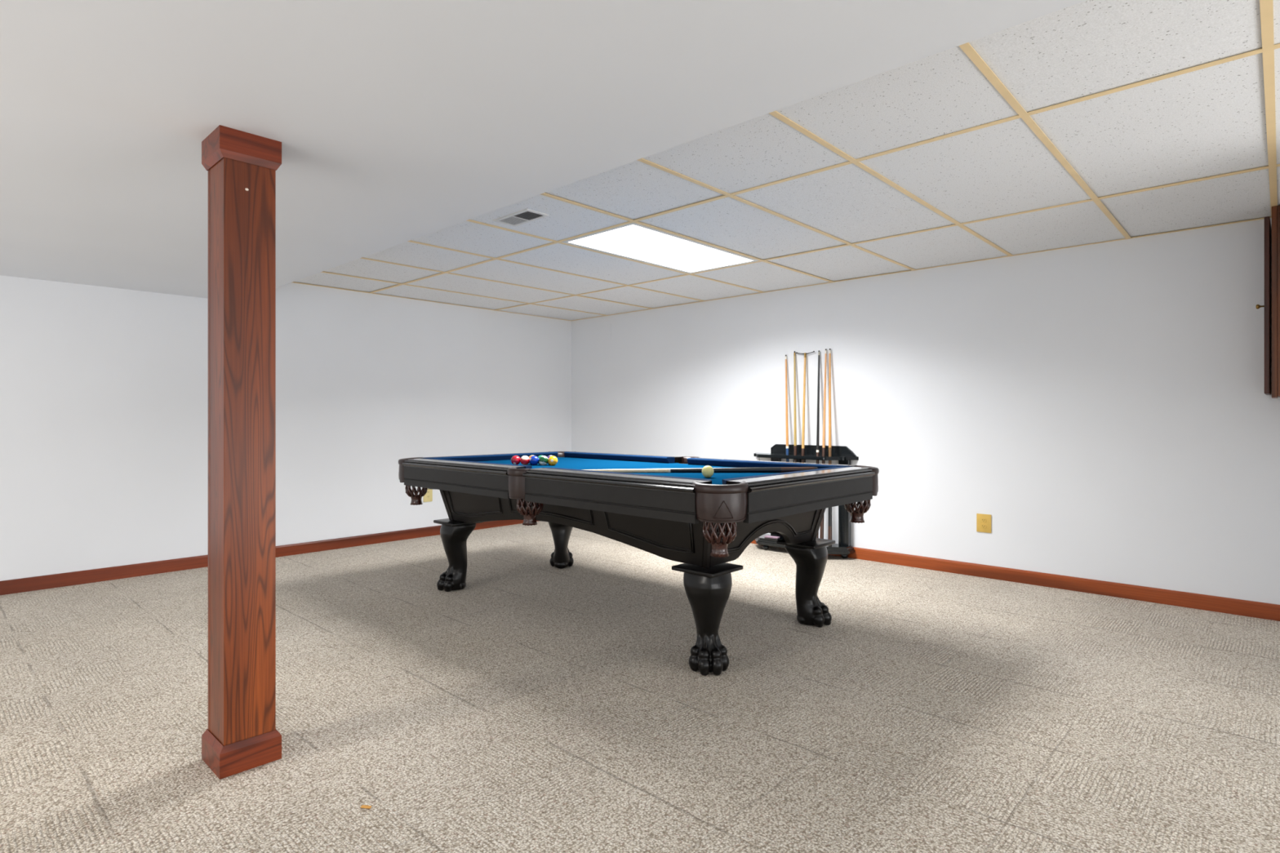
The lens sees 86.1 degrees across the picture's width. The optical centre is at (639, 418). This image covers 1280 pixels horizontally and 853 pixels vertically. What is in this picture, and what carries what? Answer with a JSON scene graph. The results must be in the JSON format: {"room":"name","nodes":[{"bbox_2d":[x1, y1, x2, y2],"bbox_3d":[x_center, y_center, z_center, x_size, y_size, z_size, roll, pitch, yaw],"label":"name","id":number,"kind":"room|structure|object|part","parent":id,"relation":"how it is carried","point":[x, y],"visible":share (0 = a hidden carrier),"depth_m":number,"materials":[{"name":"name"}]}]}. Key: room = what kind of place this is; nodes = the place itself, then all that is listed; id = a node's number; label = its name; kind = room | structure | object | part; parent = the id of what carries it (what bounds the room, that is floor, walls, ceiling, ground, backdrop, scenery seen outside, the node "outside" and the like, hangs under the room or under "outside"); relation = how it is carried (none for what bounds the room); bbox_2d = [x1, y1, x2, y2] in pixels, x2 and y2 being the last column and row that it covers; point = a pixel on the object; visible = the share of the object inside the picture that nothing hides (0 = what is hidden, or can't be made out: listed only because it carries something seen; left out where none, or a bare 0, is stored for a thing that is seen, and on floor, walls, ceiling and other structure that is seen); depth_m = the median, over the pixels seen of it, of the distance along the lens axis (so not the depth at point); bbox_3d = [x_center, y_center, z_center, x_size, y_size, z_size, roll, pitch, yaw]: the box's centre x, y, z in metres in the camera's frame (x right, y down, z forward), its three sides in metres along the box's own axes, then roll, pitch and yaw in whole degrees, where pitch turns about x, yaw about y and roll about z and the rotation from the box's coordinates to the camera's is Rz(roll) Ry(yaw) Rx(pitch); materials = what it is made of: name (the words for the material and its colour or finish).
{"room":"basement billiard room","nodes":[
{"label":"basement billiard room","id":0,"kind":"room"},
{"bbox_2d":[0,275,571,581],"bbox_3d":[-3.833,-0.073,3.955,0.100,2.400,9.200,0,0,43],"label":"wall","id":1,"kind":"structure","parent":0,"point":[104,391],"depth_m":4.74,"materials":[{"name":"paint"}]},
{"bbox_2d":[0,520,538,595],"bbox_3d":[-3.797,0.986,3.911,0.014,0.081,8.986,0,0,43],"label":"baseboard","id":2,"kind":"structure","parent":1,"relation":"attached to","point":[68,579],"depth_m":4.62,"materials":[{"name":"brown wood"}]},
{"bbox_2d":[423,488,432,502],"bbox_3d":[-1.852,0.661,5.991,0.009,0.130,0.086,0,0,43],"label":"wall outlet","id":3,"kind":"object","parent":1,"relation":"attached to","point":[428,497],"visible":0.84,"depth_m":5.99,"materials":[{"name":"beige plastic"}]},
{"bbox_2d":[0,0,1086,298],"bbox_3d":[-1.372,-1.011,-0.512,9.600,0.350,5.843,0,0,43],"label":"ceiling","id":4,"kind":"structure","parent":0,"point":[395,122],"depth_m":1.78,"materials":[{"name":"paint"}]},
{"bbox_2d":[0,520,1279,852],"bbox_3d":[-0.293,1.077,0.640,9.600,0.100,9.000,0,0,43],"label":"floor","id":5,"kind":"structure","parent":0,"point":[534,705],"depth_m":2.36,"materials":[{"name":"carpet"}]},
{"bbox_2d":[201,124,281,779],"bbox_3d":[-1.203,0.095,2.071,0.175,1.863,0.166,0,0,43],"label":"support post","id":6,"kind":"object","parent":5,"relation":"on","point":[242,735],"visible":1,"depth_m":2.02,"materials":[{"name":"red wood"}]},
{"bbox_3d":[-1.256,0.983,2.015,0.175,0.088,0.012,0,0,43],"label":"board","id":7,"kind":"part","parent":6,"relation":"part of","materials":[{"name":"red wood"}]},
{"bbox_3d":[-1.143,0.983,2.015,0.009,0.088,0.166,0,0,43],"label":"board","id":8,"kind":"part","parent":6,"relation":"part of","materials":[{"name":"red wood"}]},
{"bbox_2d":[360,804,371,808],"bbox_3d":[-0.722,1.024,1.808,0.028,0.004,0.010,0,0,10],"label":"chip","id":9,"kind":"object","parent":5,"relation":"on","point":[362,806],"visible":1,"depth_m":1.80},
{"bbox_2d":[398,451,879,675],"bbox_3d":[-0.131,0.632,3.780,2.487,0.790,1.417,0,0,43],"label":"pool table","id":10,"kind":"object","parent":5,"relation":"on","point":[700,522],"visible":1,"depth_m":3.10,"materials":[{"name":"black wood"}]},
{"bbox_3d":[-1.109,0.827,4.128,0.198,0.399,0.198,0,0,43],"label":"leg","id":11,"kind":"part","parent":10,"relation":"part of","materials":[{"name":"black wood"}]},
{"bbox_3d":[-1.093,0.618,4.128,0.214,0.018,0.214,0,0,43],"label":"leg plate","id":12,"kind":"part","parent":10,"relation":"part of","materials":[{"name":"black wood"}]},
{"bbox_3d":[-0.984,0.258,3.715,1.024,0.041,0.116,0,0,43],"label":"rail","id":13,"kind":"part","parent":10,"relation":"part of","materials":[{"name":"black wood"}]},
{"bbox_3d":[-0.942,0.467,3.885,0.545,0.202,0.053,0,0,43],"label":"moulding","id":14,"kind":"part","parent":10,"relation":"part of","materials":[{"name":"black wood"}]},
{"bbox_2d":[419,457,532,468],"bbox_3d":[-0.925,0.256,3.777,1.030,0.038,0.054,0,0,43],"label":"cushion","id":15,"kind":"object","parent":10,"relation":"on","point":[522,466],"depth_m":3.66,"materials":[{"name":"blue fabric"}]},
{"bbox_3d":[-0.997,0.258,4.590,0.116,0.041,1.058,0,0,43],"label":"rail","id":16,"kind":"part","parent":10,"relation":"part of","materials":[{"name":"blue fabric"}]},
{"bbox_2d":[427,451,557,461],"bbox_3d":[-0.934,0.256,4.532,0.054,0.038,1.062,0,0,43],"label":"cushion","id":17,"kind":"object","parent":10,"relation":"on","point":[499,457],"depth_m":4.48,"materials":[{"name":"blue fabric"}]},
{"bbox_2d":[511,455,519,464],"bbox_3d":[-0.736,0.246,4.065,0.057,0.057,0.057,0,0,43],"label":"ball","id":18,"kind":"object","parent":10,"relation":"on","point":[515,460],"visible":0.88,"depth_m":4.04,"materials":[{"name":"red plastic"}]},
{"bbox_2d":[520,455,529,465],"bbox_3d":[-0.680,0.246,4.054,0.057,0.057,0.057,0,0,-25],"label":"ball","id":19,"kind":"object","parent":10,"relation":"on","point":[524,460],"visible":1,"depth_m":4.03,"materials":[{"name":"plastic"}]},
{"bbox_2d":[528,455,538,465],"bbox_3d":[-0.624,0.246,4.044,0.057,0.057,0.057,0,0,43],"label":"ball","id":20,"kind":"object","parent":10,"relation":"on","point":[534,460],"visible":1,"depth_m":4.02,"materials":[{"name":"blue plastic"}]},
{"bbox_2d":[538,455,548,465],"bbox_3d":[-0.567,0.246,4.033,0.057,0.057,0.057,0,0,-22],"label":"ball","id":21,"kind":"object","parent":10,"relation":"on","point":[543,460],"visible":1,"depth_m":4.01,"materials":[{"name":"green plastic"}]},
{"bbox_3d":[-0.462,0.434,3.426,0.658,0.136,0.038,0,0,43],"label":"moulding","id":22,"kind":"part","parent":10,"relation":"part of","materials":[{"name":"black wood"}]},
{"bbox_2d":[547,455,557,465],"bbox_3d":[-0.511,0.246,4.023,0.057,0.057,0.057,0,0,43],"label":"ball","id":23,"kind":"object","parent":10,"relation":"on","point":[553,460],"visible":1,"depth_m":4.00,"materials":[{"name":"yellow plastic"}]},
{"bbox_3d":[-0.542,0.827,4.733,0.198,0.399,0.198,0,0,43],"label":"leg","id":24,"kind":"part","parent":10,"relation":"part of","materials":[{"name":"black wood"}]},
{"bbox_3d":[-0.447,0.471,3.442,2.057,0.269,0.085,0,0,43],"label":"panel","id":25,"kind":"part","parent":10,"relation":"part of","materials":[{"name":"black wood"}]},
{"bbox_3d":[-0.140,0.258,2.925,1.024,0.041,0.116,0,0,43],"label":"rail","id":26,"kind":"part","parent":10,"relation":"part of","materials":[{"name":"black wood"}]},
{"bbox_2d":[564,451,674,463],"bbox_3d":[-0.180,0.256,4.572,1.030,0.038,0.054,0,0,43],"label":"cushion","id":27,"kind":"object","parent":10,"relation":"on","point":[618,457],"depth_m":4.49,"materials":[{"name":"blue fabric"}]},
{"bbox_3d":[-0.122,0.258,4.635,1.024,0.041,0.116,0,0,43],"label":"rail","id":28,"kind":"part","parent":10,"relation":"part of","materials":[{"name":"blue fabric"}]},
{"bbox_2d":[546,467,711,480],"bbox_3d":[-0.082,0.256,2.988,1.030,0.038,0.054,0,0,43],"label":"cushion","id":29,"kind":"object","parent":10,"relation":"on","point":[571,469],"depth_m":2.91,"materials":[{"name":"blue fabric"}]},
{"bbox_3d":[0.026,0.462,2.978,0.525,0.193,0.051,0,0,43],"label":"moulding","id":30,"kind":"part","parent":10,"relation":"part of","materials":[{"name":"black wood"}]},
{"bbox_2d":[583,466,817,472],"bbox_3d":[0.184,0.264,3.493,1.440,0.028,0.029,0,0,0],"label":"pool cue","id":31,"kind":"object","parent":10,"relation":"on","point":[772,469],"visible":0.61,"depth_m":3.48,"materials":[{"name":"black wood"}]},
{"bbox_3d":[0.280,0.618,2.843,0.214,0.018,0.214,0,0,43],"label":"leg plate","id":32,"kind":"part","parent":10,"relation":"part of","materials":[{"name":"black wood"}]},
{"bbox_3d":[0.280,0.827,2.827,0.198,0.399,0.198,0,0,43],"label":"leg","id":33,"kind":"part","parent":10,"relation":"part of","materials":[{"name":"black wood"}]},
{"bbox_2d":[702,465,714,477],"bbox_3d":[0.316,0.246,3.191,0.057,0.057,0.057,0,0,43],"label":"cue ball","id":34,"kind":"object","parent":10,"relation":"on","point":[708,471],"visible":1,"depth_m":3.17,"materials":[{"name":"white plastic"}]},
{"bbox_3d":[0.589,0.472,3.106,0.085,0.270,1.009,0,0,43],"label":"panel","id":35,"kind":"part","parent":10,"relation":"part of","materials":[{"name":"black wood"}]},
{"bbox_2d":[687,457,849,468],"bbox_3d":[0.662,0.256,3.783,1.030,0.038,0.054,0,0,43],"label":"cushion","id":36,"kind":"object","parent":10,"relation":"on","point":[691,461],"depth_m":3.83,"materials":[{"name":"blue fabric"}]},
{"bbox_3d":[0.600,0.466,3.096,0.053,0.200,0.828,0,0,43],"label":"moulding","id":37,"kind":"part","parent":10,"relation":"part of","materials":[{"name":"black wood"}]},
{"bbox_3d":[0.185,0.471,4.117,2.057,0.269,0.085,0,0,43],"label":"panel","id":38,"kind":"part","parent":10,"relation":"part of","materials":[{"name":"black wood"}]},
{"bbox_3d":[0.722,0.258,3.845,1.024,0.041,0.116,0,0,43],"label":"rail","id":39,"kind":"part","parent":10,"relation":"part of","materials":[{"name":"blue fabric"}]},
{"bbox_2d":[721,466,847,484],"bbox_3d":[0.672,0.256,3.028,0.054,0.038,1.062,0,0,43],"label":"cushion","id":40,"kind":"object","parent":10,"relation":"on","point":[725,482],"depth_m":2.91,"materials":[{"name":"blue fabric"}]},
{"bbox_3d":[0.734,0.258,2.970,0.116,0.041,1.058,0,0,43],"label":"rail","id":41,"kind":"part","parent":10,"relation":"part of","materials":[{"name":"black wood"}]},
{"bbox_3d":[0.830,0.618,3.432,0.214,0.018,0.214,0,0,43],"label":"leg plate","id":42,"kind":"part","parent":10,"relation":"part of","materials":[{"name":"black wood"}]},
{"bbox_3d":[0.847,0.827,3.432,0.198,0.399,0.198,0,0,43],"label":"leg","id":43,"kind":"part","parent":10,"relation":"part of","materials":[{"name":"black wood"}]},
{"bbox_2d":[753,444,858,558],"bbox_3d":[1.201,0.615,5.258,0.900,0.823,0.214,0,0,43],"label":"cue rack","id":44,"kind":"object","parent":5,"relation":"on","point":[844,455],"visible":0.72,"depth_m":5.10,"materials":[{"name":"black wood"}]},
{"bbox_2d":[764,535,779,540],"bbox_3d":[1.026,0.924,5.326,0.110,0.020,0.045,0,0,36],"label":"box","id":45,"kind":"object","parent":44,"relation":"on","point":[770,537],"visible":1,"depth_m":5.31,"materials":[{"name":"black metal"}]},
{"bbox_3d":[1.026,0.920,5.326,0.110,0.011,0.044,0,0,36],"label":"lid","id":46,"kind":"part","parent":45,"relation":"part of","materials":[{"name":"pink cardboard"}]},
{"bbox_2d":[785,355,789,462],"bbox_3d":[1.150,0.215,5.334,0.029,1.441,0.198,0,0,7],"label":"pool cue","id":47,"kind":"object","parent":44,"relation":"on","point":[786,384],"visible":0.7,"depth_m":5.37,"materials":[{"name":"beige wood"}]},
{"bbox_2d":[793,351,796,462],"bbox_3d":[1.194,0.203,5.286,0.029,1.465,0.189,0,0,7],"label":"pool cue","id":48,"kind":"object","parent":44,"relation":"on","point":[794,357],"visible":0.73,"depth_m":5.32,"materials":[{"name":"beige wood"}]},
{"bbox_2d":[795,351,814,462],"bbox_3d":[1.229,0.207,5.255,0.160,1.455,0.156,0,0,44],"label":"stick","id":49,"kind":"object","parent":44,"relation":"on","point":[804,353],"visible":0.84,"depth_m":5.26,"materials":[{"name":"beige wood"}]},
{"bbox_2d":[753,452,858,460],"bbox_3d":[1.202,0.291,5.259,0.900,0.025,0.212,0,0,43],"label":"shelf","id":50,"kind":"object","parent":44,"relation":"attached to","point":[773,455],"depth_m":5.15,"materials":[{"name":"paint"}]},
{"bbox_2d":[816,350,819,537],"bbox_3d":[1.333,0.207,5.157,0.029,1.456,0.171,0,0,19],"label":"pool cue","id":51,"kind":"object","parent":44,"relation":"on","point":[818,385],"visible":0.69,"depth_m":5.17,"materials":[{"name":"black paint"}]},
{"bbox_2d":[819,348,826,538],"bbox_3d":[1.369,0.203,5.123,0.029,1.464,0.166,0,0,24],"label":"pool cue","id":52,"kind":"object","parent":44,"relation":"on","point":[821,532],"visible":0.73,"depth_m":5.13,"materials":[{"name":"beige wood"}]},
{"bbox_2d":[827,348,831,546],"bbox_3d":[1.413,0.203,5.086,0.029,1.464,0.179,0,0,17],"label":"pool cue","id":53,"kind":"object","parent":44,"relation":"on","point":[829,522],"visible":0.71,"depth_m":5.09,"materials":[{"name":"beige wood"}]},
{"bbox_2d":[293,0,1279,320],"bbox_3d":[1.704,-1.107,2.773,9.600,0.162,3.157,0,0,43],"label":"ceiling","id":54,"kind":"structure","parent":0,"point":[1088,122],"depth_m":2.92,"materials":[{"name":"paint"}]},
{"bbox_2d":[493,208,549,226],"bbox_3d":[-0.611,-1.028,3.511,0.286,0.006,0.140,0,0,43],"label":"ceiling vent","id":55,"kind":"object","parent":54,"relation":"in","point":[526,215],"visible":1,"depth_m":3.50,"materials":[{"name":"white metal"}]},
{"bbox_2d":[561,222,759,273],"bbox_3d":[0.160,-1.068,4.225,0.584,0.080,1.193,0,0,43],"label":"ceiling light","id":56,"kind":"object","parent":54,"relation":"attached to","point":[633,241],"visible":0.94,"depth_m":4.17,"materials":[{"name":"white plastic"}]},
{"bbox_2d":[571,217,1279,604],"bbox_3d":[2.853,-0.073,3.928,9.700,2.400,0.100,0,0,43],"label":"wall","id":57,"kind":"structure","parent":0,"point":[1110,415],"depth_m":4.30,"materials":[{"name":"paint"}]},
{"bbox_2d":[976,513,991,533],"bbox_3d":[2.226,0.677,4.439,0.088,0.118,0.009,0,0,43],"label":"wall outlet","id":58,"kind":"object","parent":57,"relation":"attached to","point":[983,521],"visible":1,"depth_m":4.44,"materials":[{"name":"gold metal"}]},
{"bbox_2d":[751,540,1279,621],"bbox_3d":[1.363,0.986,5.244,5.724,0.081,0.014,0,0,43],"label":"baseboard","id":59,"kind":"structure","parent":57,"relation":"attached to","point":[1179,598],"depth_m":4.05,"materials":[{"name":"brown wood"}]},
{"bbox_2d":[1255,205,1279,398],"bbox_3d":[3.233,-0.564,3.322,0.368,0.922,0.264,0,0,43],"label":"upper cabinet","id":60,"kind":"object","parent":57,"relation":"attached to","point":[1276,209],"visible":1,"depth_m":3.31,"materials":[{"name":"brown wood"}]},
{"bbox_3d":[3.046,-0.551,3.368,0.031,0.022,0.023,0,0,44],"label":"knob","id":61,"kind":"part","parent":60,"relation":"part of","materials":[{"name":"gold metal"}]},
{"bbox_3d":[3.130,-0.551,3.419,0.020,0.860,0.256,0,0,44],"label":"door","id":62,"kind":"part","parent":60,"relation":"part of","materials":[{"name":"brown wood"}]},
{"bbox_3d":[3.148,-0.564,3.401,0.020,0.922,0.264,0,0,43],"label":"frame","id":63,"kind":"part","parent":60,"relation":"part of","materials":[{"name":"brown wood"}]}
]}

